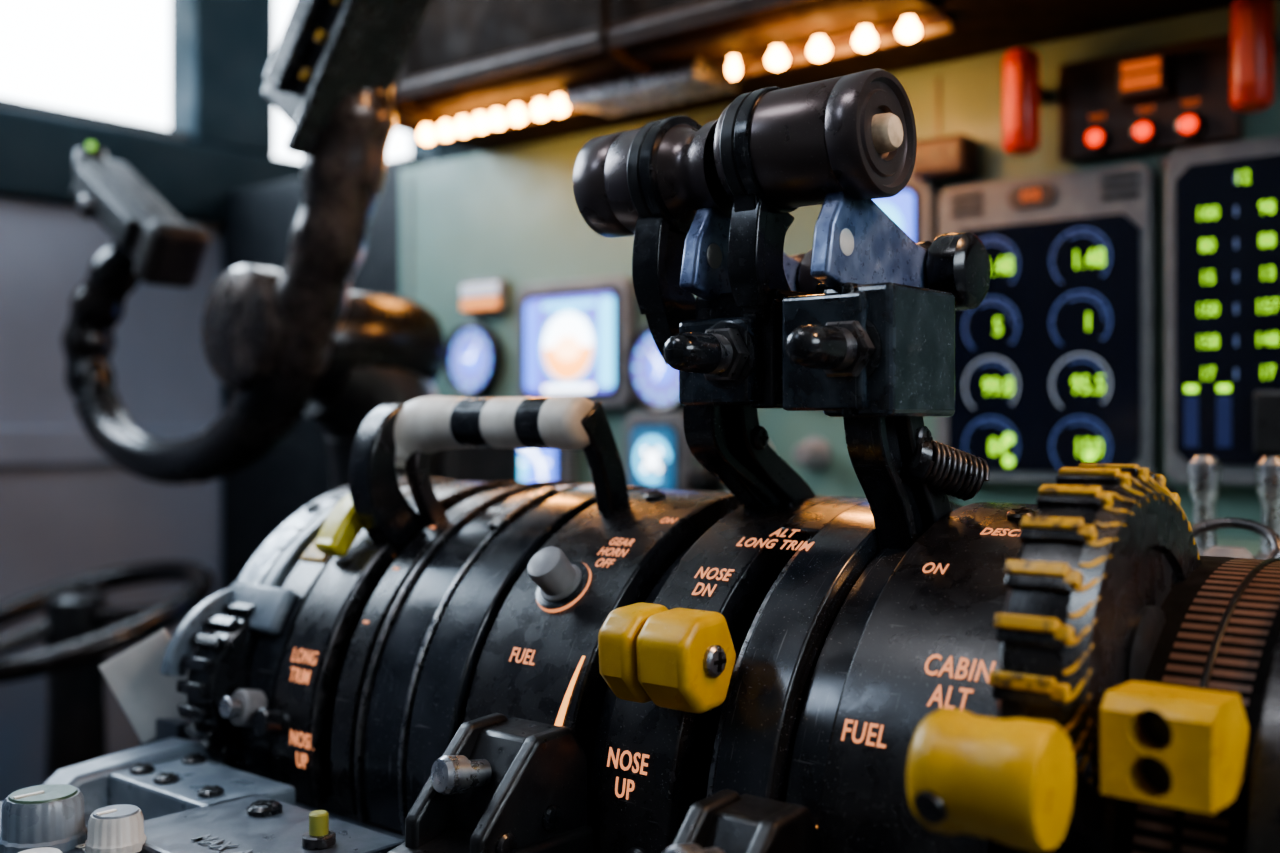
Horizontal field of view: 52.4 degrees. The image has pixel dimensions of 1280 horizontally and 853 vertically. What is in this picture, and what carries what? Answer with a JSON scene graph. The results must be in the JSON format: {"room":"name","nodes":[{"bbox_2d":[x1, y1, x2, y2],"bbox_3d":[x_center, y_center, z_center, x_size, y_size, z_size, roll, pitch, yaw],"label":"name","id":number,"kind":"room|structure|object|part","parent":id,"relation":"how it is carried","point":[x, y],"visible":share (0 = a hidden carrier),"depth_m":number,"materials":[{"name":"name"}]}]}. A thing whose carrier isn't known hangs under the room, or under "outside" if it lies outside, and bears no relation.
{"room":"control cabin","nodes":[
{"label":"control cabin","id":0,"kind":"room"},
{"bbox_2d":[0,197,221,800],"bbox_3d":[-0.979,0.388,0.887,0.040,1.225,2.700,0,0,40],"label":"wall","id":1,"kind":"structure","parent":0,"point":[58,523],"depth_m":1.33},
{"bbox_2d":[0,427,206,467],"bbox_3d":[-1.152,0.020,0.640,0.012,0.040,2.100,0,0,40],"label":"wall trim","id":2,"kind":"structure","parent":1,"relation":"attached to","point":[19,446],"depth_m":1.30,"materials":[{"name":"grey plastic"}]},
{"bbox_2d":[169,0,274,155],"bbox_3d":[-0.754,-0.505,1.139,0.060,0.390,0.976,0,0,40],"label":"window frame","id":3,"kind":"structure","parent":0,"point":[221,52],"depth_m":1.45,"materials":[{"name":"metal"}]},
{"bbox_2d":[0,96,189,140],"bbox_3d":[-0.744,-0.316,1.129,0.008,0.012,0.774,0,0,40],"label":"window sill","id":4,"kind":"structure","parent":3,"relation":"in","point":[4,101],"depth_m":1.34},
{"bbox_2d":[0,106,301,225],"bbox_3d":[-0.970,-0.268,0.879,0.065,0.085,2.700,0,0,40],"label":"sill","id":5,"kind":"structure","parent":3,"relation":"attached to","point":[195,180],"depth_m":1.36,"materials":[{"name":"metal"}]},
{"bbox_2d":[312,292,444,395],"bbox_3d":[-0.193,-0.055,0.893,0.074,0.074,0.110,0,0,40],"label":"column","id":6,"kind":"structure","parent":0,"point":[375,330],"depth_m":0.87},
{"bbox_2d":[410,133,480,162],"bbox_3d":[-0.194,-0.505,1.807,0.060,0.390,0.280,0,0,40],"label":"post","id":7,"kind":"object","parent":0,"point":[438,151],"visible":0.02,"depth_m":1.70,"materials":[{"name":"grey metal"}]},
{"bbox_2d":[1230,0,1278,112],"bbox_3d":[0.344,-0.206,0.725,0.022,0.064,0.047,0,0,40],"label":"handle","id":8,"kind":"object","parent":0,"point":[1253,46],"depth_m":0.71,"materials":[{"name":"red plastic"}]},
{"bbox_3d":[-0.121,1.015,0.167,2.280,0.030,2.700,0,0,40],"label":"floor","id":9,"kind":"structure","parent":0,"visible":0},
{"bbox_2d":[0,560,213,782],"bbox_3d":[-0.472,0.560,1.180,0.340,0.880,0.400,0,0,40],"label":"steering wheel","id":10,"kind":"object","parent":9,"relation":"on","point":[75,633],"visible":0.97,"depth_m":1.07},
{"bbox_2d":[303,367,439,835],"bbox_3d":[-0.176,0.464,0.918,0.084,1.074,0.139,0,0,40],"label":"tube","id":11,"kind":"object","parent":9,"relation":"on","point":[340,412],"visible":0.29,"depth_m":0.87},
{"bbox_2d":[61,0,429,484],"bbox_3d":[-0.283,-0.131,0.866,0.413,0.343,0.072,0,0,40],"label":"control yoke","id":12,"kind":"object","parent":11,"relation":"attached to","point":[268,334],"visible":1,"depth_m":0.81,"materials":[{"name":"black plastic"}]},
{"bbox_2d":[73,147,107,219],"bbox_3d":[-0.400,-0.178,0.958,0.053,0.058,0.044,0,0,40],"label":"switch","id":13,"kind":"object","parent":12,"relation":"attached to","point":[90,164],"depth_m":0.94,"materials":[{"name":"metal"}]},
{"bbox_3d":[-0.161,-0.213,0.755,0.085,0.106,0.050,0,0,40],"label":"clip plate","id":14,"kind":"part","parent":12,"relation":"part of","materials":[{"name":"black metal"}]},
{"bbox_2d":[438,448,518,481],"bbox_3d":[-0.146,0.150,0.958,0.095,0.300,0.080,0,0,40],"label":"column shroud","id":15,"kind":"structure","parent":11,"relation":"attached to","point":[457,464],"depth_m":0.92,"materials":[{"name":"black plastic"}]},
{"bbox_2d":[0,536,1259,852],"bbox_3d":[0.078,0.531,0.457,0.568,0.938,0.760,0,0,40],"label":"pedestal","id":16,"kind":"object","parent":9,"relation":"on","point":[189,800],"depth_m":0.45,"materials":[{"name":"grey paint"}]},
{"bbox_3d":[-0.191,0.138,0.411,0.019,0.006,0.019,0,0,40],"label":"radio tuning knob","id":17,"kind":"part","parent":16,"relation":"part of","materials":[{"name":"white plastic"}]},
{"bbox_3d":[-0.202,0.132,0.440,0.028,0.018,0.028,0,0,40],"label":"radio tuning knob","id":18,"kind":"part","parent":16,"relation":"part of","materials":[{"name":"grey plastic"}]},
{"bbox_3d":[-0.175,0.134,0.434,0.019,0.013,0.019,0,0,40],"label":"radio tuning knob","id":19,"kind":"part","parent":16,"relation":"part of","materials":[{"name":"white plastic"}]},
{"bbox_2d":[99,629,189,745],"bbox_3d":[-0.216,0.158,0.582,0.047,0.135,0.019,0,0,16],"label":"card","id":20,"kind":"object","parent":16,"relation":"attached to","point":[150,699],"visible":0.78,"depth_m":0.58,"materials":[{"name":"white paper"}]},
{"bbox_3d":[-0.174,0.146,0.512,0.075,0.014,0.038,0,0,40],"label":"deck panel","id":21,"kind":"part","parent":16,"relation":"part of","materials":[{"name":"grey paint"}]},
{"bbox_2d":[219,689,284,735],"bbox_3d":[-0.159,0.117,0.531,0.029,0.018,0.018,0,0,40],"label":"knob","id":22,"kind":"object","parent":16,"relation":"on","point":[245,707],"visible":1,"depth_m":0.53,"materials":[{"name":"grey plastic"}]},
{"bbox_3d":[-0.131,0.146,0.443,0.090,0.014,0.060,0,0,40],"label":"deck panel","id":23,"kind":"part","parent":16,"relation":"part of","materials":[{"name":"grey paint"}]},
{"bbox_2d":[387,713,593,852],"bbox_3d":[-0.048,0.119,0.415,0.042,0.044,0.054,0,0,40],"label":"lever","id":24,"kind":"object","parent":16,"relation":"on","point":[501,784],"visible":1,"depth_m":0.41,"materials":[{"name":"metal"}]},
{"bbox_2d":[664,789,822,852],"bbox_3d":[0.023,0.125,0.348,0.035,0.044,0.054,0,0,40],"label":"lever","id":25,"kind":"object","parent":16,"relation":"on","point":[725,821],"visible":1,"depth_m":0.35,"materials":[{"name":"metal"}]},
{"bbox_2d":[223,396,1279,852],"bbox_3d":[0.068,0.078,0.468,0.538,0.182,0.211,0,0,40],"label":"throttle quadrant","id":26,"kind":"object","parent":16,"relation":"attached to","point":[374,660],"depth_m":0.44,"materials":[{"name":"black paint"}]},
{"bbox_2d":[160,588,259,769],"bbox_3d":[-0.169,0.111,0.576,0.028,0.080,0.079,0,0,40],"label":"wheel","id":27,"kind":"object","parent":26,"relation":"attached to","point":[219,666],"visible":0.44,"depth_m":0.55,"materials":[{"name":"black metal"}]},
{"bbox_3d":[-0.137,0.098,0.529,0.016,0.013,0.004,0,0,40],"label":"label long trim","id":28,"kind":"part","parent":26,"relation":"part of","materials":[{"name":"orange paint"}]},
{"bbox_2d":[315,493,362,556],"bbox_3d":[-0.120,0.039,0.565,0.014,0.033,0.043,0,0,40],"label":"lever","id":29,"kind":"object","parent":26,"relation":"on","point":[341,528],"visible":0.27,"depth_m":0.55,"materials":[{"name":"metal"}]},
{"bbox_3d":[-0.101,0.030,0.557,0.014,0.080,0.050,0,0,40],"label":"handle arm","id":30,"kind":"part","parent":26,"relation":"part of","materials":[{"name":"black metal"}]},
{"bbox_3d":[-0.068,0.088,0.590,0.002,0.127,0.196,0,0,40],"label":"slot rail","id":31,"kind":"part","parent":26,"relation":"part of","materials":[{"name":"metal"}]},
{"bbox_3d":[-0.089,0.027,0.555,0.008,0.046,0.023,0,0,40],"label":"handle arm","id":32,"kind":"part","parent":26,"relation":"part of"},
{"bbox_3d":[-0.045,0.088,0.571,0.002,0.128,0.198,0,0,40],"label":"slot rail","id":33,"kind":"part","parent":26,"relation":"part of","materials":[{"name":"metal"}]},
{"bbox_3d":[-0.064,0.029,0.529,0.116,0.083,0.054,0,0,40],"label":"speed brake handle","id":34,"kind":"part","parent":26,"relation":"part of","materials":[{"name":"white plastic"}]},
{"bbox_3d":[-0.029,0.088,0.551,0.002,0.127,0.186,0,0,40],"label":"slot rail","id":35,"kind":"part","parent":26,"relation":"part of","materials":[{"name":"metal"}]},
{"bbox_3d":[-0.030,0.053,0.465,0.017,0.021,0.021,0,0,40],"label":"knob","id":36,"kind":"part","parent":26,"relation":"part of","materials":[{"name":"grey plastic"}]},
{"bbox_3d":[-0.029,0.055,0.466,0.022,0.024,0.024,0,0,40],"label":"horn cutoff knob","id":37,"kind":"part","parent":26,"relation":"part of","materials":[{"name":"grey plastic"}]},
{"bbox_3d":[-0.015,0.018,0.503,0.008,0.055,0.031,0,0,40],"label":"handle arm","id":38,"kind":"part","parent":26,"relation":"part of","materials":[{"name":"black metal"}]},
{"bbox_3d":[0.018,0.073,0.409,0.037,0.035,0.057,0,0,40],"label":"alternate trim handle","id":39,"kind":"part","parent":26,"relation":"part of","materials":[{"name":"yellow plastic"}]},
{"bbox_2d":[573,115,821,508],"bbox_3d":[0.026,-0.023,0.462,0.081,0.170,0.108,0,0,40],"label":"lever","id":40,"kind":"object","parent":26,"relation":"attached to","point":[658,184],"visible":0.81,"depth_m":0.44,"materials":[{"name":"black metal"}]},
{"bbox_3d":[0.009,-0.087,0.458,0.060,0.037,0.037,0,0,40],"label":"grip knob","id":41,"kind":"part","parent":40,"relation":"part of","materials":[{"name":"black plastic"}]},
{"bbox_3d":[0.013,-0.050,0.457,0.009,0.056,0.030,0,0,40],"label":"support arm","id":42,"kind":"part","parent":40,"relation":"part of","materials":[{"name":"black metal"}]},
{"bbox_2d":[703,321,757,388],"bbox_3d":[0.029,-0.024,0.427,0.022,0.022,0.002,0,0,40],"label":"nut","id":43,"kind":"object","parent":40,"relation":"in","point":[737,368],"depth_m":0.42,"materials":[{"name":"black metal"}]},
{"bbox_3d":[0.040,-0.058,0.459,0.007,0.033,0.078,0,0,40],"label":"reverser blade","id":44,"kind":"part","parent":40,"relation":"part of","materials":[{"name":"blue metal"}]},
{"bbox_3d":[0.066,-0.053,0.481,0.024,0.027,0.027,0,0,40],"label":"reverser knob","id":45,"kind":"part","parent":40,"relation":"part of","materials":[{"name":"black plastic"}]},
{"bbox_3d":[0.040,0.094,0.417,0.002,0.114,0.063,0,0,40],"label":"slot rail","id":46,"kind":"part","parent":26,"relation":"part of","materials":[{"name":"metal"}]},
{"bbox_3d":[0.047,0.038,0.440,0.029,0.006,0.011,0,0,40],"label":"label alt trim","id":47,"kind":"part","parent":26,"relation":"part of","materials":[{"name":"orange paint"}]},
{"bbox_2d":[714,68,989,551],"bbox_3d":[0.074,-0.024,0.427,0.106,0.174,0.066,0,0,-33],"label":"lever","id":48,"kind":"object","parent":26,"relation":"attached to","point":[873,349],"visible":0.95,"depth_m":0.41,"materials":[{"name":"black metal"}]},
{"bbox_3d":[0.043,-0.050,0.431,0.009,0.055,0.030,0,0,40],"label":"support arm","id":49,"kind":"part","parent":48,"relation":"part of","materials":[{"name":"black metal"}]},
{"bbox_3d":[0.055,-0.090,0.418,0.056,0.039,0.039,0,0,40],"label":"grip knob","id":50,"kind":"part","parent":48,"relation":"part of","materials":[{"name":"black plastic"}]},
{"bbox_3d":[0.070,-0.043,0.427,0.014,0.006,0.025,0,0,40],"label":"housing plate","id":51,"kind":"part","parent":48,"relation":"part of","materials":[{"name":"black metal"}]},
{"bbox_3d":[0.065,-0.023,0.412,0.030,0.036,0.029,0,0,40],"label":"housing plate","id":52,"kind":"part","parent":48,"relation":"part of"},
{"bbox_3d":[0.079,-0.058,0.426,0.007,0.033,0.078,0,0,40],"label":"reverser blade","id":53,"kind":"part","parent":48,"relation":"part of","materials":[{"name":"blue metal"}]},
{"bbox_2d":[866,319,881,378],"bbox_3d":[0.064,-0.024,0.398,0.022,0.022,0.002,0,0,40],"label":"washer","id":54,"kind":"object","parent":48,"relation":"in","point":[873,326],"depth_m":0.39,"materials":[{"name":"black metal"}]},
{"bbox_3d":[0.105,-0.053,0.448,0.024,0.027,0.027,0,0,40],"label":"reverser knob","id":55,"kind":"part","parent":48,"relation":"part of","materials":[{"name":"black plastic"}]},
{"bbox_2d":[907,708,1115,852],"bbox_3d":[0.095,0.091,0.316,0.032,0.050,0.079,0,0,40],"label":"lever","id":56,"kind":"object","parent":26,"relation":"attached to","point":[1013,783],"visible":1,"depth_m":0.29,"materials":[{"name":"yellow plastic"}]},
{"bbox_3d":[0.105,0.095,0.318,0.008,0.041,0.064,0,0,40],"label":"handle arm","id":57,"kind":"part","parent":56,"relation":"part of","materials":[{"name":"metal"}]},
{"bbox_2d":[989,463,1200,849],"bbox_3d":[0.132,0.067,0.362,0.024,0.113,0.113,0,0,40],"label":"wheel","id":58,"kind":"object","parent":26,"relation":"attached to","point":[1092,574],"visible":0.61,"depth_m":0.33,"materials":[{"name":"black paint"}]},
{"bbox_3d":[0.096,0.067,0.322,0.017,0.004,0.003,0,0,40],"label":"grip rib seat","id":59,"kind":"part","parent":58,"relation":"part of","materials":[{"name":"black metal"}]},
{"bbox_3d":[0.097,0.053,0.323,0.017,0.004,0.004,0,0,40],"label":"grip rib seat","id":60,"kind":"part","parent":58,"relation":"part of","materials":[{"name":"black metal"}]},
{"bbox_3d":[0.101,0.040,0.328,0.017,0.004,0.004,0,0,40],"label":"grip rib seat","id":61,"kind":"part","parent":58,"relation":"part of","materials":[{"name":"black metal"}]},
{"bbox_3d":[0.106,0.029,0.334,0.017,0.004,0.004,0,0,40],"label":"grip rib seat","id":62,"kind":"part","parent":58,"relation":"part of","materials":[{"name":"black plastic"}]},
{"bbox_3d":[0.106,0.105,0.334,0.017,0.004,0.004,0,0,40],"label":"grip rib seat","id":63,"kind":"part","parent":58,"relation":"part of","materials":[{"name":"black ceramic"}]},
{"bbox_3d":[0.113,0.020,0.343,0.017,0.004,0.004,0,0,40],"label":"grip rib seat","id":64,"kind":"part","parent":58,"relation":"part of","materials":[{"name":"black plastic"}]},
{"bbox_3d":[0.122,0.015,0.353,0.017,0.004,0.004,0,0,40],"label":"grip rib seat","id":65,"kind":"part","parent":58,"relation":"part of","materials":[{"name":"black plastic"}]},
{"bbox_3d":[0.131,0.013,0.363,0.017,0.003,0.004,0,0,40],"label":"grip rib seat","id":66,"kind":"part","parent":58,"relation":"part of","materials":[{"name":"yellow plastic"}]},
{"bbox_3d":[0.140,0.015,0.374,0.017,0.004,0.004,0,0,40],"label":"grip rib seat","id":67,"kind":"part","parent":58,"relation":"part of","materials":[{"name":"yellow plastic"}]},
{"bbox_2d":[1100,681,1248,814],"bbox_3d":[0.132,0.080,0.314,0.025,0.034,0.046,0,0,40],"label":"lever knob","id":68,"kind":"object","parent":26,"relation":"attached to","point":[1179,747],"depth_m":0.30,"materials":[{"name":"yellow plastic"}]},
{"bbox_2d":[1132,558,1279,852],"bbox_3d":[0.187,0.091,0.384,0.025,0.103,0.178,0,0,40],"label":"disc","id":69,"kind":"object","parent":26,"relation":"attached to","point":[1180,815],"visible":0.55,"depth_m":0.34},
{"bbox_2d":[1189,456,1279,559],"bbox_3d":[0.271,0.037,0.556,0.078,0.049,0.022,0,0,40],"label":"toggle switches","id":70,"kind":"object","parent":16,"relation":"on","point":[1204,471],"visible":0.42,"depth_m":0.57,"materials":[{"name":"metal"}]},
{"bbox_2d":[1192,518,1279,559],"bbox_3d":[0.229,0.049,0.506,0.028,0.026,0.035,0,0,-16],"label":"pressurization crank","id":71,"kind":"object","parent":16,"relation":"on","point":[1259,528],"visible":0.44,"depth_m":0.50,"materials":[{"name":"grey plastic"}]},
{"bbox_3d":[0.229,0.054,0.506,0.028,0.015,0.028,0,0,40],"label":"crank knob","id":72,"kind":"part","parent":71,"relation":"part of","materials":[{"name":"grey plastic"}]},
{"bbox_2d":[222,0,1279,818],"bbox_3d":[0.295,0.370,0.810,1.990,1.260,0.060,0,0,40],"label":"panel","id":73,"kind":"object","parent":9,"relation":"on","point":[512,214],"depth_m":1.12,"materials":[{"name":"green paint"}]},
{"bbox_3d":[-0.335,0.170,1.358,0.320,0.860,0.030,0,0,40],"label":"panel","id":74,"kind":"part","parent":73,"relation":"part of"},
{"bbox_2d":[444,321,502,396],"bbox_3d":[-0.150,-0.060,1.162,0.068,0.068,0.012,0,0,40],"label":"indicator","id":75,"kind":"object","parent":73,"relation":"attached to","point":[473,359],"visible":0.99,"depth_m":1.16,"materials":[{"name":"blue glass"}]},
{"bbox_3d":[-0.139,-0.115,1.152,0.050,0.030,0.014,0,0,40],"label":"warning light strip","id":76,"kind":"part","parent":73,"relation":"part of","materials":[{"name":"plastic"}]},
{"bbox_2d":[519,448,575,482],"bbox_3d":[-0.099,0.030,1.118,0.110,0.080,0.014,0,0,40],"label":"display","id":77,"kind":"object","parent":73,"relation":"attached to","point":[535,465],"visible":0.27,"depth_m":1.09,"materials":[{"name":"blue glass"}]},
{"bbox_3d":[-0.102,0.030,1.115,0.092,0.062,0.003,0,0,40],"label":"glass","id":78,"kind":"part","parent":77,"relation":"part of","materials":[{"name":"blue glass"}]},
{"bbox_2d":[517,276,635,407],"bbox_3d":[-0.055,-0.068,1.081,0.126,0.106,0.015,0,0,40],"label":"display","id":79,"kind":"object","parent":73,"relation":"attached to","point":[574,338],"visible":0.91,"depth_m":1.07,"materials":[{"name":"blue glass"}]},
{"bbox_3d":[-0.058,-0.068,1.078,0.108,0.088,0.003,0,0,40],"label":"glass","id":80,"kind":"part","parent":79,"relation":"part of","materials":[{"name":"blue glass"}]},
{"bbox_2d":[626,324,682,412],"bbox_3d":[0.018,-0.047,1.022,0.072,0.072,0.012,0,0,40],"label":"altimeter","id":81,"kind":"object","parent":73,"relation":"attached to","point":[653,384],"visible":0.54,"depth_m":1.03,"materials":[{"name":"blue glass"}]},
{"bbox_2d":[624,412,694,489],"bbox_3d":[0.014,0.026,1.023,0.064,0.074,0.014,0,0,40],"label":"display","id":82,"kind":"object","parent":73,"relation":"attached to","point":[657,453],"visible":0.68,"depth_m":1.01,"materials":[{"name":"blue glass"}]},
{"bbox_3d":[0.011,0.026,1.020,0.046,0.056,0.003,0,0,40],"label":"glass","id":83,"kind":"part","parent":82,"relation":"part of","materials":[{"name":"blue glass"}]},
{"bbox_3d":[0.048,0.040,0.991,0.024,0.024,0.020,0,0,40],"label":"knob","id":84,"kind":"part","parent":73,"relation":"part of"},
{"bbox_3d":[0.085,0.007,0.960,0.119,0.099,0.020,0,0,40],"label":"panel selector knob","id":85,"kind":"part","parent":73,"relation":"part of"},
{"bbox_3d":[0.121,0.020,0.930,0.024,0.024,0.020,0,0,40],"label":"knob","id":86,"kind":"part","parent":73,"relation":"part of","materials":[{"name":"grey plastic"}]},
{"bbox_2d":[392,0,1233,152],"bbox_3d":[0.548,-0.319,0.777,1.560,0.151,0.605,0,0,40],"label":"shield","id":87,"kind":"object","parent":73,"relation":"attached to","point":[463,56],"visible":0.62,"depth_m":0.88,"materials":[{"name":"plastic"}]},
{"bbox_3d":[0.360,-0.261,0.554,1.560,0.017,0.015,0,0,40],"label":"lip trim","id":88,"kind":"part","parent":87,"relation":"part of","materials":[{"name":"black metal"}]},
{"bbox_2d":[561,57,746,116],"bbox_3d":[0.009,-0.242,0.936,0.126,0.012,0.058,0,0,40],"label":"light fixture","id":89,"kind":"object","parent":87,"relation":"attached to","point":[694,78],"depth_m":0.92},
{"bbox_2d":[419,12,953,142],"bbox_3d":[0.000,-0.242,0.929,0.475,0.017,0.027,0,0,40],"label":"bulbs","id":90,"kind":"object","parent":87,"relation":"attached to","point":[911,29],"depth_m":0.86,"materials":[{"name":"white glass"}]},
{"bbox_3d":[0.419,0.102,0.709,1.670,0.695,0.025,0,0,40],"label":"panel","id":91,"kind":"part","parent":73,"relation":"part of","materials":[{"name":"green paint"}]},
{"bbox_2d":[871,176,937,242],"bbox_3d":[0.167,-0.137,0.895,0.078,0.068,0.014,0,0,40],"label":"display","id":92,"kind":"object","parent":73,"relation":"attached to","point":[914,209],"visible":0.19,"depth_m":0.87,"materials":[{"name":"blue glass"}]},
{"bbox_3d":[0.164,-0.137,0.891,0.060,0.050,0.003,0,0,40],"label":"glass","id":93,"kind":"part","parent":92,"relation":"part of","materials":[{"name":"blue glass"}]},
{"bbox_2d":[911,133,978,181],"bbox_3d":[0.201,-0.177,0.859,0.040,0.026,0.026,0,0,40],"label":"control box","id":94,"kind":"object","parent":73,"relation":"attached to","point":[955,156],"visible":0.92,"depth_m":0.85,"materials":[{"name":"brown plastic"}]},
{"bbox_2d":[1003,48,1051,155],"bbox_3d":[0.243,-0.200,0.810,0.022,0.064,0.047,0,0,40],"label":"handle","id":95,"kind":"object","parent":73,"relation":"attached to","point":[1023,94],"depth_m":0.79,"materials":[{"name":"red plastic"}]},
{"bbox_2d":[939,163,1156,483],"bbox_3d":[0.254,-0.061,0.821,0.138,0.194,0.017,0,0,40],"label":"display","id":96,"kind":"object","parent":73,"relation":"attached to","point":[1056,365],"visible":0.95,"depth_m":0.81,"materials":[{"name":"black glass"}]},
{"bbox_2d":[1059,34,1242,162],"bbox_3d":[0.301,-0.196,0.777,0.106,0.060,0.022,0,0,40],"label":"control panel","id":97,"kind":"object","parent":73,"relation":"attached to","point":[1177,95],"visible":0.99,"depth_m":0.77,"materials":[{"name":"plastic"}]},
{"bbox_2d":[1083,126,1109,150],"bbox_3d":[0.279,-0.176,0.794,0.015,0.015,0.005,0,0,40],"label":"lamp","id":98,"kind":"object","parent":97,"relation":"attached to","point":[1095,138],"depth_m":0.79,"materials":[{"name":"plastic"}]},
{"bbox_2d":[1131,118,1158,144],"bbox_3d":[0.301,-0.176,0.775,0.015,0.015,0.005,0,0,40],"label":"lamp","id":99,"kind":"object","parent":97,"relation":"attached to","point":[1144,131],"depth_m":0.77,"materials":[{"name":"plastic"}]},
{"bbox_3d":[0.305,-0.196,0.782,0.106,0.060,0.010,0,0,40],"label":"panel plate","id":100,"kind":"part","parent":97,"relation":"part of","materials":[{"name":"black metal"}]},
{"bbox_2d":[1176,112,1203,138],"bbox_3d":[0.321,-0.176,0.759,0.015,0.015,0.005,0,0,40],"label":"lamp","id":101,"kind":"object","parent":97,"relation":"attached to","point":[1189,125],"depth_m":0.76,"materials":[{"name":"plastic"}]},
{"bbox_2d":[1165,135,1279,486],"bbox_3d":[0.359,-0.065,0.729,0.126,0.197,0.022,0,0,40],"label":"display","id":102,"kind":"object","parent":73,"relation":"attached to","point":[1222,200],"visible":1,"depth_m":0.74,"materials":[{"name":"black glass"}]}
]}

